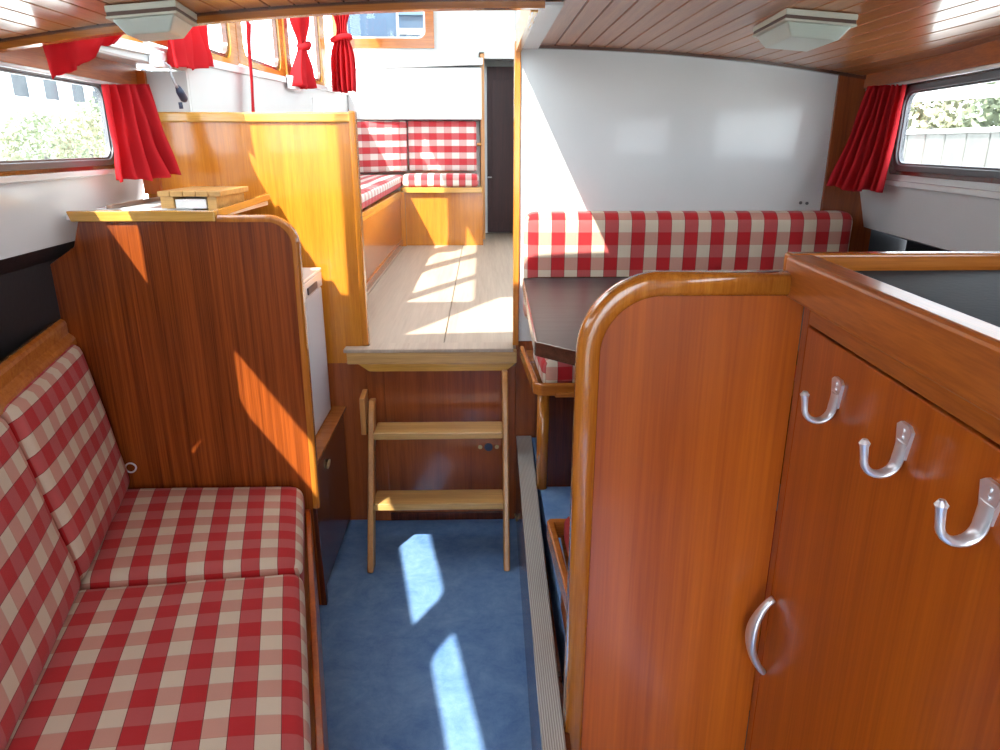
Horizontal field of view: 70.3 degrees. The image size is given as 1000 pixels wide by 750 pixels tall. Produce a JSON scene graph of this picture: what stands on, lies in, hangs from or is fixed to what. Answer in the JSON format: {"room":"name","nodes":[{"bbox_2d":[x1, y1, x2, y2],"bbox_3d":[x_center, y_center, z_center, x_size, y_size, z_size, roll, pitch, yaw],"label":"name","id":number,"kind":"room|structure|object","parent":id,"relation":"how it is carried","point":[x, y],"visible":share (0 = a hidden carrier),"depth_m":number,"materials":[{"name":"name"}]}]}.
{"room":"ship interior","nodes":[
{"label":"ship interior","id":0,"kind":"room"},
{"bbox_2d":[0,174,142,361],"bbox_3d":[-1.321,0.114,2.292,0.095,1.470,1.158,-1,18,-4],"label":"wall","id":1,"kind":"structure","parent":0,"point":[33,214],"depth_m":2.01,"materials":[{"name":"white paint"}]},
{"bbox_2d":[0,168,114,183],"bbox_3d":[-1.274,-0.583,2.069,0.038,0.018,1.158,-1,18,-4],"label":"trim","id":2,"kind":"structure","parent":1,"relation":"attached to","point":[70,174],"depth_m":1.99,"materials":[{"name":"white paint"}]},
{"bbox_2d":[66,194,269,221],"bbox_3d":[-1.069,-0.561,2.357,0.450,0.043,0.593,0,18,-1],"label":"countertop","id":3,"kind":"structure","parent":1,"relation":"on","point":[206,214],"depth_m":2.08,"materials":[{"name":"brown varnished wood"}]},
{"bbox_2d":[96,197,205,210],"bbox_3d":[-1.108,-0.564,2.344,0.300,0.024,0.380,0,18,-1],"label":"lid","id":4,"kind":"object","parent":3,"relation":"on","point":[154,203],"visible":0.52,"depth_m":2.22,"materials":[{"name":"white metal"}]},
{"bbox_2d":[175,197,207,207],"bbox_3d":[-0.951,-0.562,2.294,0.093,0.028,0.245,0,18,-1],"label":"paper stack","id":5,"kind":"object","parent":3,"relation":"on","point":[187,202],"visible":0.61,"depth_m":2.18,"materials":[{"name":"white paper"}]},
{"bbox_2d":[157,186,248,209],"bbox_3d":[-0.951,-0.572,2.301,0.190,0.063,0.277,0,18,-1],"label":"wooden stand","id":6,"kind":"object","parent":3,"relation":"on","point":[217,196],"visible":0.91,"depth_m":2.19,"materials":[{"name":"brown wood"}]},
{"bbox_2d":[0,0,366,38],"bbox_3d":[-0.752,-0.456,0.412,0.939,0.147,2.700,0,18,-1],"label":"ceiling","id":7,"kind":"structure","parent":0,"point":[17,17],"depth_m":1.59,"materials":[{"name":"brown wood"}]},
{"bbox_2d":[104,0,197,41],"bbox_3d":[-0.785,-0.800,1.613,0.148,0.069,0.170,-2,18,-7],"label":"ceiling light","id":8,"kind":"object","parent":7,"relation":"attached to","point":[167,19],"visible":1,"depth_m":1.55,"materials":[{"name":"grey plastic"}]},
{"bbox_2d":[113,14,192,41],"bbox_3d":[-0.785,-0.787,1.618,0.129,0.042,0.150,-2,18,-7],"label":"diffuser","id":9,"kind":"object","parent":8,"relation":"attached to","point":[143,27],"depth_m":1.57,"materials":[{"name":"grey plastic"}]},
{"bbox_2d":[99,46,348,111],"bbox_3d":[-1.162,-1.057,3.881,0.030,1.148,4.210,0,18,-1],"label":"wall","id":10,"kind":"structure","parent":0,"point":[211,89],"depth_m":3.10,"materials":[{"name":"white paint"}]},
{"bbox_2d":[43,35,121,79],"bbox_3d":[-1.037,-0.824,1.800,0.241,0.143,0.034,-2,18,-7],"label":"curtain","id":11,"kind":"object","parent":10,"relation":"hanging from","point":[62,58],"visible":0.6,"depth_m":1.80,"materials":[{"name":"red fabric"}]},
{"bbox_2d":[120,34,142,42],"bbox_3d":[-1.117,-1.409,1.707,0.035,1.051,0.720,0,18,-1],"label":"window","id":12,"kind":"structure","parent":10,"relation":"in","point":[125,36],"depth_m":2.13,"materials":[{"name":"brown wood"}]},
{"bbox_2d":[96,52,174,70],"bbox_3d":[-1.247,-1.509,3.788,0.139,0.012,4.305,0,18,-1],"label":"trim","id":13,"kind":"structure","parent":10,"relation":"attached to","point":[99,54],"depth_m":2.34,"materials":[{"name":"white paint"}]},
{"bbox_2d":[148,50,187,108],"bbox_3d":[-1.079,-0.961,2.318,0.062,0.171,0.133,0,18,-1],"label":"wall socket","id":14,"kind":"object","parent":10,"relation":"attached to","point":[157,59],"visible":0.97,"depth_m":2.28,"materials":[{"name":"white plastic"}]},
{"bbox_2d":[167,25,213,70],"bbox_3d":[-1.062,-1.150,2.439,0.057,0.215,0.401,0,18,-1],"label":"curtain","id":15,"kind":"object","parent":10,"relation":"hanging from","point":[193,51],"visible":0.6,"depth_m":2.44,"materials":[{"name":"red fabric"}]},
{"bbox_2d":[143,23,238,65],"bbox_3d":[-1.137,-1.676,2.493,0.035,1.028,0.910,0,18,-1],"label":"window","id":16,"kind":"structure","parent":10,"relation":"in","point":[229,54],"depth_m":2.96,"materials":[{"name":"brown wood"}]},
{"bbox_2d":[106,38,348,95],"bbox_3d":[-1.160,-1.550,3.716,0.050,0.147,4.200,0,18,-1],"label":"trim","id":17,"kind":"structure","parent":10,"relation":"attached to","point":[123,44],"depth_m":2.85,"materials":[{"name":"white paint"}]},
{"bbox_2d":[246,21,254,111],"bbox_3d":[-1.081,-1.331,3.074,0.024,0.422,0.142,0,18,-1],"label":"curtain","id":18,"kind":"object","parent":10,"relation":"hanging from","point":[248,25],"visible":0.84,"depth_m":3.05,"materials":[{"name":"red fabric"}]},
{"bbox_2d":[235,19,285,76],"bbox_3d":[-1.158,-1.951,3.303,0.035,1.004,0.780,0,18,-1],"label":"window","id":19,"kind":"structure","parent":10,"relation":"in","point":[279,68],"depth_m":3.66,"materials":[{"name":"brown wood"}]},
{"bbox_2d":[0,0,545,51],"bbox_3d":[-0.576,-0.876,1.721,1.370,0.184,0.032,0,18,-1],"label":"trim","id":20,"kind":"structure","parent":10,"relation":"attached to","point":[462,5],"depth_m":1.71,"materials":[{"name":"brown wood"}]},
{"bbox_2d":[249,80,314,111],"bbox_3d":[-1.145,-1.032,3.974,0.009,1.045,1.274,0,18,-1],"label":"trim","id":21,"kind":"structure","parent":10,"relation":"attached to","point":[313,103],"depth_m":4.40,"materials":[{"name":"white paint"}]},
{"bbox_2d":[287,76,301,90],"bbox_3d":[-1.119,-1.585,3.864,0.036,0.065,0.180,0,18,-1],"label":"switch box","id":22,"kind":"object","parent":10,"relation":"attached to","point":[289,78],"visible":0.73,"depth_m":3.78,"materials":[{"name":"white plastic"}]},
{"bbox_2d":[289,17,316,88],"bbox_3d":[-1.082,-1.867,3.879,0.102,0.578,0.461,0,18,-1],"label":"curtain","id":23,"kind":"object","parent":10,"relation":"hanging from","point":[302,71],"visible":0.79,"depth_m":3.83,"materials":[{"name":"red fabric"}]},
{"bbox_2d":[281,16,325,85],"bbox_3d":[-1.180,-2.247,4.174,0.035,0.978,0.980,0,18,-1],"label":"window","id":24,"kind":"structure","parent":10,"relation":"in","point":[320,79],"depth_m":4.60,"materials":[{"name":"brown wood"}]},
{"bbox_2d":[321,16,331,86],"bbox_3d":[-1.203,-2.552,5.073,0.035,0.951,0.920,0,18,-1],"label":"window","id":25,"kind":"structure","parent":10,"relation":"in","point":[328,82],"depth_m":4.76,"materials":[{"name":"brown wood"}]},
{"bbox_2d":[330,15,355,92],"bbox_3d":[-1.064,-2.294,4.791,0.178,0.729,0.112,0,18,-1],"label":"curtain","id":26,"kind":"object","parent":10,"relation":"hanging from","point":[343,65],"visible":0.86,"depth_m":4.84,"materials":[{"name":"red fabric"}]},
{"bbox_2d":[319,519,531,749],"bbox_3d":[-0.123,1.198,1.414,2.800,0.050,3.557,0,18,-1],"label":"floor","id":27,"kind":"structure","parent":0,"point":[423,650],"depth_m":2.34,"materials":[{"name":"blue carpet"}]},
{"bbox_2d":[0,319,328,749],"bbox_3d":[-0.785,0.557,1.616,0.700,1.045,1.749,-5,19,-15],"label":"frame","id":28,"kind":"object","parent":27,"relation":"on","point":[21,367],"visible":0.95,"depth_m":1.84,"materials":[{"name":"brown wood"}]},
{"bbox_2d":[5,574,311,749],"bbox_3d":[-0.683,0.704,1.437,0.594,0.114,0.985,-5,19,-14],"label":"seat cushion","id":29,"kind":"object","parent":28,"relation":"on","point":[213,664],"visible":0.91,"depth_m":1.50,"materials":[{"name":"fabric"}]},
{"bbox_2d":[0,418,80,749],"bbox_3d":[-1.008,0.433,1.343,0.150,0.502,0.797,-5,19,-15],"label":"cushion","id":30,"kind":"object","parent":29,"relation":"on","point":[40,582],"visible":1,"depth_m":1.50,"materials":[{"name":"fabric"}]},
{"bbox_2d":[79,487,304,590],"bbox_3d":[-0.905,0.489,2.100,0.730,0.114,0.552,0,18,-1],"label":"seat cushion","id":31,"kind":"object","parent":28,"relation":"on","point":[155,536],"visible":0.75,"depth_m":2.02,"materials":[{"name":"fabric"}]},
{"bbox_2d":[0,345,129,580],"bbox_3d":[-1.198,0.226,1.983,0.152,0.502,0.613,-5,19,-15],"label":"cushion","id":32,"kind":"object","parent":31,"relation":"on","point":[59,422],"visible":0.8,"depth_m":1.88,"materials":[{"name":"fabric"}]},
{"bbox_2d":[50,214,327,604],"bbox_3d":[-0.982,0.171,2.305,0.760,1.353,0.038,-1,18,-2],"label":"wall","id":33,"kind":"structure","parent":27,"relation":"on","point":[192,336],"depth_m":2.21,"materials":[{"name":"brown wood"}]},
{"bbox_2d":[135,70,369,519],"bbox_3d":[-0.921,-0.228,2.813,0.790,1.800,0.058,0,18,-1],"label":"wall","id":34,"kind":"structure","parent":27,"relation":"on","point":[308,165],"depth_m":2.65,"materials":[{"name":"brown wood"}]},
{"bbox_2d":[316,406,350,582],"bbox_3d":[-0.941,0.469,2.723,0.636,0.530,0.575,0,18,-1],"label":"base cabinet","id":35,"kind":"object","parent":27,"relation":"on","point":[334,509],"visible":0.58,"depth_m":2.71,"materials":[{"name":"brown wood"}]},
{"bbox_2d":[303,268,330,434],"bbox_3d":[-0.938,-0.055,2.540,0.542,0.576,0.499,0,18,-1],"label":"fridge","id":36,"kind":"object","parent":35,"relation":"on","point":[312,278],"visible":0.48,"depth_m":2.63,"materials":[{"name":"white metal"}]},
{"bbox_2d":[359,370,509,572],"bbox_3d":[-0.252,0.365,2.762,0.573,0.703,0.347,0,18,-1],"label":"boarding ladder","id":37,"kind":"object","parent":27,"relation":"on","point":[388,500],"visible":1,"depth_m":2.74,"materials":[{"name":"brown wood"}]},
{"bbox_2d":[562,251,999,749],"bbox_3d":[0.688,0.590,0.984,1.088,1.370,1.035,0,18,-1],"label":"cabinet","id":38,"kind":"object","parent":27,"relation":"on","point":[879,614],"visible":1,"depth_m":1.23,"materials":[{"name":"brown wood"}]},
{"bbox_2d":[855,270,999,326],"bbox_3d":[0.858,-0.028,0.770,0.718,0.012,0.960,0,18,-1],"label":"countertop","id":39,"kind":"structure","parent":38,"relation":"on","point":[974,293],"depth_m":1.07,"materials":[{"name":"grey laminate"}]},
{"bbox_2d":[347,10,515,232],"bbox_3d":[-0.171,-2.313,5.965,2.135,2.255,0.480,0,18,-1],"label":"wall","id":40,"kind":"structure","parent":0,"point":[454,37],"depth_m":5.61,"materials":[{"name":"white paint"}]},
{"bbox_2d":[331,11,433,48],"bbox_3d":[-0.913,-2.845,5.520,0.790,0.560,0.051,0,18,-1],"label":"window","id":41,"kind":"structure","parent":40,"relation":"in","point":[426,40],"depth_m":5.57,"materials":[{"name":"glass"},{"name":"wood"}]},
{"bbox_2d":[348,58,482,119],"bbox_3d":[-0.663,-2.256,5.613,1.056,0.448,0.198,0,18,-1],"label":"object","id":42,"kind":"structure","parent":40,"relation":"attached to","point":[447,88],"depth_m":5.54,"materials":[{"name":"paint"}]},
{"bbox_2d":[480,54,484,239],"bbox_3d":[-0.142,-1.849,5.837,0.034,1.450,0.049,0,18,-1],"label":"trim","id":43,"kind":"structure","parent":40,"relation":"attached to","point":[482,122],"depth_m":5.79,"materials":[{"name":"brown wood"}]},
{"bbox_2d":[473,10,519,35],"bbox_3d":[-0.028,-2.816,5.546,0.360,0.300,0.012,0,18,-1],"label":"trim","id":44,"kind":"structure","parent":40,"relation":"attached to","point":[476,33],"depth_m":5.58,"materials":[{"name":"white paint"}]},
{"bbox_2d":[484,64,513,232],"bbox_3d":[-0.002,-1.966,6.252,0.288,1.413,0.078,0,18,-1],"label":"door","id":45,"kind":"structure","parent":40,"relation":"in","point":[498,81],"depth_m":6.23,"materials":[{"name":"brown paint"}]},
{"bbox_2d":[484,52,513,58],"bbox_3d":[0.018,-2.533,5.630,0.288,0.050,0.029,0,18,-1],"label":"trim","id":46,"kind":"structure","parent":40,"relation":"attached to","point":[487,55],"depth_m":5.62,"materials":[{"name":"white paint"}]},
{"bbox_2d":[367,233,515,348],"bbox_3d":[-0.117,-0.741,4.850,2.120,0.050,4.113,0,18,-1],"label":"floor","id":47,"kind":"structure","parent":0,"point":[426,293],"depth_m":3.79,"materials":[{"name":"beige wood"}]},
{"bbox_2d":[362,185,482,291],"bbox_3d":[-0.634,-0.909,4.555,1.051,0.451,3.041,0,18,-1],"label":"bench","id":48,"kind":"object","parent":47,"relation":"on","point":[431,215],"visible":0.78,"depth_m":5.58,"materials":[{"name":"brown wood"}]},
{"bbox_2d":[360,175,402,208],"bbox_3d":[-0.942,-1.132,4.412,0.395,0.113,2.835,0,18,-1],"label":"cushion","id":49,"kind":"object","parent":48,"relation":"on","point":[373,187],"visible":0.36,"depth_m":4.61,"materials":[{"name":"fabric"}]},
{"bbox_2d":[357,120,407,172],"bbox_3d":[-0.963,-1.837,5.725,0.442,0.404,0.107,-3,18,-8],"label":"cushion","id":50,"kind":"object","parent":48,"relation":"on","point":[382,145],"visible":0.8,"depth_m":5.69,"materials":[{"name":"fabric"}]},
{"bbox_2d":[402,173,478,186],"bbox_3d":[-0.467,-1.549,5.632,0.592,0.096,0.280,0,18,-1],"label":"cushion","id":51,"kind":"object","parent":48,"relation":"on","point":[412,179],"visible":1,"depth_m":5.50,"materials":[{"name":"fabric"}]},
{"bbox_2d":[408,121,476,170],"bbox_3d":[-0.466,-1.860,5.775,0.550,0.390,0.086,0,18,-1],"label":"cushion","id":52,"kind":"object","parent":48,"relation":"on","point":[433,145],"visible":1,"depth_m":5.74,"materials":[{"name":"fabric"}]},
{"bbox_2d":[343,342,516,371],"bbox_3d":[-0.275,-0.071,2.852,0.682,0.097,0.097,0,18,-1],"label":"threshold step","id":53,"kind":"structure","parent":47,"relation":"attached to","point":[468,356],"depth_m":2.81,"materials":[{"name":"brown wood"}]},
{"bbox_2d":[146,49,906,513],"bbox_3d":[0.158,-0.273,2.829,3.150,1.875,0.032,0,18,-1],"label":"wall","id":54,"kind":"structure","parent":0,"point":[600,130],"depth_m":2.63,"materials":[{"name":"white paint"}]},
{"bbox_2d":[366,364,515,520],"bbox_3d":[-0.238,0.292,2.992,0.604,0.700,0.032,0,18,-1],"label":"panel","id":55,"kind":"object","parent":54,"relation":"attached to","point":[401,396],"visible":0.56,"depth_m":2.98,"materials":[{"name":"brown wood"}]},
{"bbox_2d":[484,443,492,450],"bbox_3d":[-0.048,0.304,2.994,0.036,0.036,0.004,0,18,-1],"label":"socket","id":56,"kind":"object","parent":55,"relation":"attached to","point":[487,446],"depth_m":2.99,"materials":[{"name":"blue plastic"}]},
{"bbox_2d":[512,41,520,344],"bbox_3d":[0.063,-0.658,2.705,0.023,1.115,0.057,0,18,-1],"label":"trim","id":57,"kind":"structure","parent":54,"relation":"attached to","point":[517,55],"depth_m":2.67,"materials":[{"name":"wood"}]},
{"bbox_2d":[516,10,537,51],"bbox_3d":[0.075,-1.060,2.117,0.019,0.088,0.797,0,18,-1],"label":"trim","id":58,"kind":"structure","parent":54,"relation":"attached to","point":[526,18],"depth_m":2.10,"materials":[{"name":"white paint"}]},
{"bbox_2d":[516,436,565,749],"bbox_3d":[0.109,0.540,2.124,0.064,0.018,1.803,0,18,-1],"label":"trim","id":59,"kind":"structure","parent":54,"relation":"attached to","point":[552,734],"depth_m":1.86,"materials":[{"name":"grey wood"}]},
{"bbox_2d":[523,2,563,48],"bbox_3d":[0.115,-1.027,2.112,0.059,0.008,0.824,0,18,-1],"label":"trim","id":60,"kind":"structure","parent":54,"relation":"attached to","point":[544,20],"depth_m":1.99,"materials":[{"name":"white paint"}]},
{"bbox_2d":[516,443,571,749],"bbox_3d":[0.109,0.725,2.187,0.055,0.373,1.808,0,18,-1],"label":"trim","id":61,"kind":"structure","parent":54,"relation":"attached to","point":[528,640],"depth_m":2.03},
{"bbox_2d":[538,44,865,79],"bbox_3d":[0.729,-1.116,2.544,1.310,0.123,0.021,0,18,-1],"label":"trim","id":62,"kind":"structure","parent":54,"relation":"attached to","point":[555,47],"depth_m":2.53,"materials":[{"name":"brown wood"}]},
{"bbox_2d":[820,75,870,251],"bbox_3d":[1.331,-0.427,2.804,0.205,1.415,0.042,0,18,-1],"label":"trim","id":63,"kind":"structure","parent":54,"relation":"attached to","point":[850,91],"depth_m":2.65,"materials":[{"name":"brown wood"}]},
{"bbox_2d":[541,0,661,46],"bbox_3d":[0.255,-0.756,1.185,0.294,0.052,2.807,0,18,-1],"label":"ceiling","id":64,"kind":"structure","parent":0,"point":[591,23],"depth_m":1.99,"materials":[{"name":"brown wood"}]},
{"bbox_2d":[532,438,780,749],"bbox_3d":[0.827,0.698,2.341,1.350,0.429,1.531,0,18,-1],"label":"floor","id":65,"kind":"structure","parent":0,"point":[554,502],"depth_m":2.35,"materials":[{"name":"blue carpet"}]},
{"bbox_2d":[547,519,760,707],"bbox_3d":[0.622,0.552,1.718,0.987,0.229,0.438,0,18,-1],"label":"bench","id":66,"kind":"object","parent":65,"relation":"on","point":[555,527],"visible":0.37,"depth_m":1.76,"materials":[{"name":"brown wood"}]},
{"bbox_2d":[564,516,569,553],"bbox_3d":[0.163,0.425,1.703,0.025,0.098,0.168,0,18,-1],"label":"bench cushion","id":67,"kind":"object","parent":66,"relation":"on","point":[566,531],"depth_m":1.77,"materials":[{"name":"red fabric"}]},
{"bbox_2d":[520,346,794,489],"bbox_3d":[0.691,0.143,2.671,1.218,0.421,0.552,0,18,-1],"label":"bench","id":68,"kind":"object","parent":65,"relation":"on","point":[554,402],"visible":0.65,"depth_m":2.49,"materials":[{"name":"brown wood"}]},
{"bbox_2d":[533,350,796,382],"bbox_3d":[0.705,-0.063,2.545,1.154,0.125,0.355,0,18,-1],"label":"seat cushion","id":69,"kind":"object","parent":68,"relation":"on","point":[550,371],"visible":0.08,"depth_m":2.37,"materials":[{"name":"fabric"}]},
{"bbox_2d":[523,211,852,318],"bbox_3d":[0.705,-0.413,2.710,1.230,0.415,0.118,0,18,-1],"label":"cushion","id":70,"kind":"object","parent":68,"relation":"on","point":[556,243],"visible":0.5,"depth_m":2.63,"materials":[{"name":"fabric"}]},
{"bbox_2d":[522,277,803,365],"bbox_3d":[0.516,0.125,2.264,0.879,0.705,1.007,0,18,-1],"label":"table","id":71,"kind":"object","parent":65,"relation":"on","point":[556,307],"visible":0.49,"depth_m":2.14,"materials":[{"name":"laminate"}]},
{"bbox_2d":[605,0,999,75],"bbox_3d":[0.880,-0.602,0.856,0.939,0.142,3.557,0,18,-1],"label":"ceiling","id":72,"kind":"structure","parent":0,"point":[888,34],"depth_m":1.90,"materials":[{"name":"brown wood"}]},
{"bbox_2d":[752,8,857,51],"bbox_3d":[0.772,-0.880,1.822,0.170,0.069,0.270,1,18,2],"label":"ceiling light","id":73,"kind":"object","parent":72,"relation":"attached to","point":[790,28],"visible":1,"depth_m":1.72,"materials":[{"name":"grey plastic"}]},
{"bbox_2d":[757,21,849,51],"bbox_3d":[0.772,-0.867,1.826,0.150,0.042,0.250,1,18,2],"label":"diffuser","id":74,"kind":"object","parent":73,"relation":"attached to","point":[805,36],"depth_m":1.74,"materials":[{"name":"grey plastic"}]},
{"bbox_2d":[869,228,948,250],"bbox_3d":[1.423,0.259,2.182,0.190,1.262,1.568,2,18,5],"label":"wall","id":75,"kind":"structure","parent":0,"point":[911,245],"depth_m":2.63,"materials":[{"name":"black plastic"}]},
{"bbox_2d":[860,167,999,250],"bbox_3d":[1.313,-0.609,1.912,0.070,0.580,1.568,2,18,5],"label":"wall","id":76,"kind":"structure","parent":0,"point":[947,221],"depth_m":2.14,"materials":[{"name":"white paint"}]},
{"bbox_2d":[864,39,999,88],"bbox_3d":[1.264,-0.851,1.839,0.030,0.095,1.568,2,18,5],"label":"trim","id":77,"kind":"structure","parent":76,"relation":"attached to","point":[987,53],"depth_m":2.03,"materials":[{"name":"brown wood"}]},
{"bbox_2d":[865,62,999,90],"bbox_3d":[1.250,-0.820,1.921,0.012,0.012,1.309,2,18,5],"label":"curtain rod","id":78,"kind":"object","parent":76,"relation":"attached to","point":[995,65],"visible":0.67,"depth_m":1.97,"materials":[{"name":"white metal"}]},
{"bbox_2d":[826,84,906,192],"bbox_3d":[1.237,-0.803,2.416,0.109,0.345,0.258,-4,18,-12],"label":"curtain","id":79,"kind":"object","parent":78,"relation":"hanging from","point":[863,164],"visible":1,"depth_m":2.40,"materials":[{"name":"red fabric"}]},
{"bbox_2d":[885,179,999,199],"bbox_3d":[1.280,-0.504,1.949,0.038,0.018,1.568,2,18,5],"label":"trim","id":80,"kind":"structure","parent":76,"relation":"attached to","point":[913,185],"depth_m":2.02,"materials":[{"name":"white paint"}]},
{"bbox_2d":[889,67,999,183],"bbox_3d":[1.276,-0.654,1.857,0.030,0.287,1.082,2,18,5],"label":"window","id":81,"kind":"structure","parent":76,"relation":"in","point":[897,165],"depth_m":2.08,"materials":[{"name":"grey"}]},
{"bbox_2d":[912,84,999,101],"bbox_3d":[3.982,-2.694,8.691,0.099,1.369,10.001,0,18,-1],"label":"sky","id":82,"kind":"structure","parent":0,"point":[984,91],"depth_m":6.16,"materials":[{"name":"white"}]},
{"bbox_3d":[-1.281,-0.757,2.013,0.074,0.360,1.158,0,18,-1],"label":"wall","id":83,"kind":"structure","parent":0,"visible":0},
{"bbox_2d":[0,67,114,175],"bbox_3d":[-1.272,-0.720,1.998,0.026,0.289,0.806,-1,18,-4],"label":"window","id":84,"kind":"structure","parent":83,"relation":"in","point":[11,167],"depth_m":2.07,"materials":[{"name":"grey"}]},
{"bbox_2d":[0,61,117,84],"bbox_3d":[-1.237,-0.836,1.969,0.012,0.012,1.081,-1,18,-4],"label":"curtain rod","id":85,"kind":"object","parent":83,"relation":"attached to","point":[2,64],"visible":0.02,"depth_m":1.92,"materials":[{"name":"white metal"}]},
{"bbox_2d":[101,84,180,182],"bbox_3d":[-1.172,-0.797,2.329,0.119,0.309,0.276,6,19,17],"label":"curtain","id":86,"kind":"object","parent":85,"relation":"hanging from","point":[142,149],"visible":1,"depth_m":2.33,"materials":[{"name":"red fabric"}]},
{"bbox_2d":[0,46,136,83],"bbox_3d":[-1.258,-0.893,1.970,0.030,0.095,1.158,-1,18,-4],"label":"trim","id":87,"kind":"structure","parent":83,"relation":"attached to","point":[97,68],"depth_m":2.18,"materials":[{"name":"brown wood"}]},
{"label":"outside","id":88,"kind":"structure","parent":0,"visible":0},
{"bbox_2d":[143,186,148,198],"bbox_3d":[-31.332,-1.946,9.091,57.800,0.300,100.000,0,18,-1],"label":"ground","id":89,"kind":"structure","parent":88,"point":[145,196],"depth_m":11.82,"materials":[{"name":"white"}]},
{"bbox_2d":[0,105,91,160],"bbox_3d":[-9.057,-4.525,14.083,1.553,1.538,2.338,0,18,-1],"label":"bush","id":90,"kind":"object","parent":89,"relation":"on","point":[13,131],"visible":0.68,"depth_m":13.77,"materials":[{"name":"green plant"}]},
{"bbox_2d":[0,72,97,160],"bbox_3d":[-20.120,-10.910,23.294,8.600,8.000,9.600,0,18,-1],"label":"house","id":91,"kind":"structure","parent":89,"relation":"on","point":[17,92],"depth_m":24.72,"materials":[{"name":"grey"}]},
{"bbox_2d":[45,105,105,158],"bbox_3d":[-9.746,-5.455,16.711,1.530,1.687,2.372,0,18,-1],"label":"bush","id":92,"kind":"object","parent":89,"relation":"on","point":[93,131],"visible":0.48,"depth_m":16.36,"materials":[{"name":"green plant"}]},
{"bbox_2d":[72,93,105,156],"bbox_3d":[-10.684,-6.503,19.262,1.711,2.109,2.680,0,18,-1],"label":"bush","id":93,"kind":"object","parent":89,"relation":"on","point":[91,101],"visible":0.12,"depth_m":18.72,"materials":[{"name":"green plant"}]},
{"bbox_2d":[88,43,150,152],"bbox_3d":[-24.956,-15.666,36.352,8.600,9.000,14.600,0,18,-1],"label":"house","id":94,"kind":"structure","parent":89,"relation":"on","point":[92,92],"depth_m":36.65,"materials":[{"name":"grey"}]},
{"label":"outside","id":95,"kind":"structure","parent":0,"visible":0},
{"bbox_3d":[30.850,-2.408,10.516,57.800,0.300,100.000,0,18,-1],"label":"ground","id":96,"kind":"structure","parent":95,"visible":0},
{"bbox_2d":[907,84,981,129],"bbox_3d":[9.498,-5.892,15.739,2.050,3.118,2.834,0,18,-1],"label":"bush","id":97,"kind":"object","parent":96,"relation":"on","point":[923,118],"visible":0.2,"depth_m":15.11,"materials":[{"name":"green plant"}]},
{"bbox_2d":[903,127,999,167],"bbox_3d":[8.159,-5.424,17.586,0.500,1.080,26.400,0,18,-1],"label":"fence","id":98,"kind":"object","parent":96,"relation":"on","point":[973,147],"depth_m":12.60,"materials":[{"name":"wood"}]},
{"bbox_2d":[955,81,999,127],"bbox_3d":[9.584,-5.014,12.818,2.139,3.247,2.704,0,18,-1],"label":"bush","id":99,"kind":"object","parent":96,"relation":"on","point":[990,117],"visible":0.3,"depth_m":13.27,"materials":[{"name":"green plant"}]},
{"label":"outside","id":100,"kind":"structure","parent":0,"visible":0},
{"bbox_3d":[-0.241,-0.893,10.219,4.400,0.300,100.000,0,18,-1],"label":"water","id":101,"kind":"object","parent":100,"visible":0},
{"bbox_2d":[348,12,422,36],"bbox_3d":[-0.244,-4.232,11.440,4.100,5.100,3.620,0,18,-1],"label":"boat","id":102,"kind":"object","parent":101,"relation":"on","point":[410,23],"visible":0.02,"depth_m":9.48,"materials":[{"name":"glass"}]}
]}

